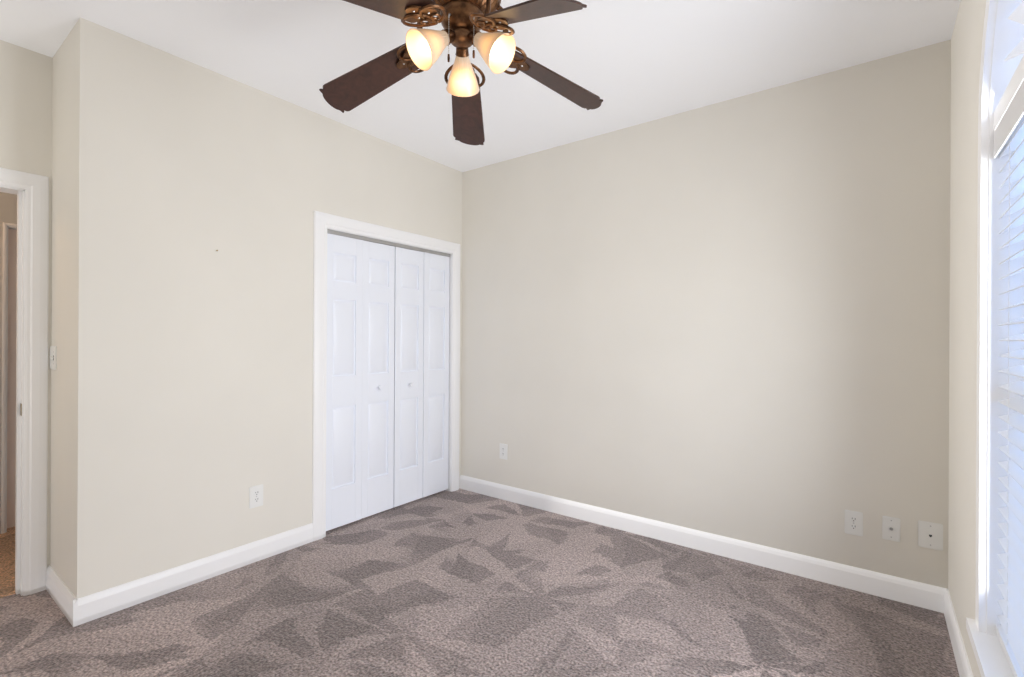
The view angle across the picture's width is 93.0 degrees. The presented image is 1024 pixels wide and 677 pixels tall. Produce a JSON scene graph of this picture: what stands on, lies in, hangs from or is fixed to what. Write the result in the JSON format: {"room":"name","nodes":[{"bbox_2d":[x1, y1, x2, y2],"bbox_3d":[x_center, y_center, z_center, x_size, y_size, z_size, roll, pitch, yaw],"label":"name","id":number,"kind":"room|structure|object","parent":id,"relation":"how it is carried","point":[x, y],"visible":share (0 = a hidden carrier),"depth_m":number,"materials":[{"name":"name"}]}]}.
{"room":"empty bedroom","nodes":[
{"label":"empty bedroom","id":0,"kind":"room"},
{"bbox_2d":[0,192,16,533],"bbox_3d":[-3.542,-0.088,3.045,0.120,2.740,3.000,0,0,37],"label":"wall","id":1,"kind":"structure","parent":0,"point":[8,207],"depth_m":3.19,"materials":[{"name":"paint"}]},
{"bbox_2d":[1,222,16,533],"bbox_3d":[-3.155,0.261,3.553,0.132,2.046,0.812,0,0,37],"label":"door frame","id":2,"kind":"structure","parent":1,"relation":"attached to","point":[6,226],"depth_m":3.20,"materials":[{"name":"white paint"}]},
{"bbox_2d":[7,229,16,527],"bbox_3d":[-3.214,0.269,3.587,0.035,2.005,0.754,0,0,28],"label":"hall door","id":3,"kind":"structure","parent":1,"relation":"in","point":[11,377],"depth_m":3.27,"materials":[{"name":"paint"}]},
{"bbox_2d":[0,40,52,566],"bbox_3d":[-2.759,-0.084,2.113,0.120,2.740,1.090,0,0,37],"label":"wall","id":4,"kind":"structure","parent":0,"point":[25,110],"depth_m":2.45,"materials":[{"name":"beige paint"}]},
{"bbox_2d":[0,167,48,595],"bbox_3d":[-2.732,0.223,2.151,0.160,2.126,0.987,0,0,37],"label":"door frame","id":5,"kind":"structure","parent":4,"relation":"attached to","point":[30,191],"depth_m":2.45,"materials":[{"name":"white paint"}]},
{"bbox_2d":[50,28,72,588],"bbox_3d":[-2.230,-0.082,2.473,0.534,2.740,0.120,0,0,37],"label":"wall","id":6,"kind":"structure","parent":0,"point":[61,307],"depth_m":2.38,"materials":[{"name":"beige paint"}]},
{"bbox_2d":[50,346,56,369],"bbox_3d":[-2.337,0.098,2.463,0.118,0.120,0.022,0,0,37],"label":"light switch","id":7,"kind":"object","parent":6,"relation":"attached to","point":[53,357],"visible":1,"depth_m":2.45,"materials":[{"name":"white plastic"}]},
{"bbox_2d":[46,565,73,616],"bbox_3d":[-2.186,1.231,2.349,0.524,0.115,0.016,0,0,37],"label":"baseboard","id":8,"kind":"structure","parent":6,"relation":"attached to","point":[57,589],"depth_m":2.36,"materials":[{"name":"white paint"}]},
{"bbox_2d":[70,17,461,598],"bbox_3d":[-1.245,-0.076,3.241,0.120,2.740,2.530,0,0,37],"label":"wall","id":9,"kind":"structure","parent":0,"point":[191,383],"depth_m":2.56,"materials":[{"name":"beige paint"}]},
{"bbox_2d":[66,523,313,626],"bbox_3d":[-1.619,1.234,2.638,0.016,0.115,1.158,0,0,37],"label":"baseboard","id":10,"kind":"structure","parent":9,"relation":"attached to","point":[81,610],"depth_m":2.50,"materials":[{"name":"white paint"}]},
{"bbox_2d":[249,484,262,508],"bbox_3d":[-1.484,0.917,2.822,0.008,0.124,0.079,0,0,37],"label":"outlet","id":11,"kind":"object","parent":9,"relation":"attached to","point":[255,496],"visible":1,"depth_m":2.82,"materials":[{"name":"white plastic"}]},
{"bbox_2d":[326,233,394,530],"bbox_3d":[-1.059,0.289,3.426,0.067,1.966,0.573,0,0,37],"label":"closet door","id":12,"kind":"structure","parent":9,"relation":"in","point":[360,390],"depth_m":3.40,"materials":[{"name":"white paint"}]},
{"bbox_2d":[312,210,459,540],"bbox_3d":[-0.906,0.240,3.679,0.139,2.110,1.360,0,0,37],"label":"trim","id":13,"kind":"structure","parent":9,"relation":"attached to","point":[324,224],"depth_m":3.22,"materials":[{"name":"white paint"}]},
{"bbox_2d":[393,247,448,506],"bbox_3d":[-0.710,0.291,3.891,0.067,1.966,0.573,0,0,37],"label":"closet door","id":14,"kind":"structure","parent":9,"relation":"in","point":[421,365],"depth_m":3.87,"materials":[{"name":"white paint"}]},
{"bbox_2d":[0,488,958,676],"bbox_3d":[-1.520,1.332,2.285,6.040,0.080,4.620,0,0,37],"label":"floor","id":15,"kind":"structure","parent":0,"point":[459,583],"depth_m":2.27,"materials":[{"name":"grey carpet"}]},
{"bbox_2d":[0,0,960,171],"bbox_3d":[-1.185,-1.496,2.045,5.240,0.100,4.620,0,0,37],"label":"ceiling","id":16,"kind":"structure","parent":0,"point":[630,63],"depth_m":2.42,"materials":[{"name":"white paint"}]},
{"bbox_2d":[319,0,602,144],"bbox_3d":[-0.198,-1.178,1.738,1.091,0.526,1.088,0,0,37],"label":"ceiling fan","id":17,"kind":"object","parent":16,"relation":"hanging from","point":[462,22],"visible":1,"depth_m":1.76,"materials":[{"name":"brown metal"}]},
{"bbox_2d":[461,39,950,588],"bbox_3d":[0.606,-0.067,3.509,4.120,2.740,0.120,0,0,37],"label":"wall","id":18,"kind":"structure","parent":0,"point":[731,317],"depth_m":2.88,"materials":[{"name":"beige paint"}]},
{"bbox_2d":[500,443,507,459],"bbox_3d":[-0.070,0.915,3.931,0.079,0.124,0.008,0,0,37],"label":"outlet","id":19,"kind":"object","parent":18,"relation":"attached to","point":[503,450],"visible":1,"depth_m":3.93,"materials":[{"name":"white plastic"}]},
{"bbox_2d":[459,475,937,611],"bbox_3d":[0.806,1.247,3.268,3.140,0.115,0.016,0,0,37],"label":"baseboard","id":20,"kind":"structure","parent":18,"relation":"attached to","point":[915,593],"depth_m":2.88,"materials":[{"name":"white paint"}]},
{"bbox_2d":[844,510,862,535],"bbox_3d":[1.786,0.964,2.539,0.079,0.124,0.008,0,0,37],"label":"outlet","id":21,"kind":"object","parent":18,"relation":"attached to","point":[853,523],"visible":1,"depth_m":2.54,"materials":[{"name":"white plastic"}]},
{"bbox_2d":[882,515,899,541],"bbox_3d":[1.907,0.958,2.443,0.072,0.118,0.017,0,0,37],"label":"outlet plate","id":22,"kind":"object","parent":18,"relation":"attached to","point":[891,528],"visible":1,"depth_m":2.44,"materials":[{"name":"white plastic"}]},
{"bbox_2d":[918,520,942,550],"bbox_3d":[2.030,0.956,2.357,0.092,0.128,0.007,0,0,37],"label":"outlet plate","id":23,"kind":"object","parent":18,"relation":"attached to","point":[930,535],"visible":1,"depth_m":2.35,"materials":[{"name":"white plastic"}]},
{"bbox_2d":[948,0,985,676],"bbox_3d":[1.068,-0.064,0.825,0.160,2.740,3.620,0,0,37],"label":"wall","id":24,"kind":"structure","parent":0,"point":[966,41],"depth_m":1.94,"materials":[{"name":"beige paint"}]},
{"bbox_2d":[938,587,972,676],"bbox_3d":[1.002,1.248,0.893,0.016,0.115,3.580,0,0,37],"label":"baseboard","id":25,"kind":"structure","parent":24,"relation":"attached to","point":[945,605],"depth_m":2.03,"materials":[{"name":"white paint"}]},
{"bbox_2d":[966,0,1023,676],"bbox_3d":[1.270,-0.072,1.135,0.188,2.198,1.034,0,0,37],"label":"window","id":26,"kind":"structure","parent":24,"relation":"in","point":[1002,68],"depth_m":1.50,"materials":[{"name":"white paint"}]},
{"bbox_2d":[993,80,1023,676],"bbox_3d":[1.257,0.131,1.144,0.064,1.541,0.856,0,0,37],"label":"window blinds","id":27,"kind":"object","parent":26,"relation":"attached to","point":[1009,132],"visible":1,"depth_m":1.38,"materials":[{"name":"white plastic"}]}
]}

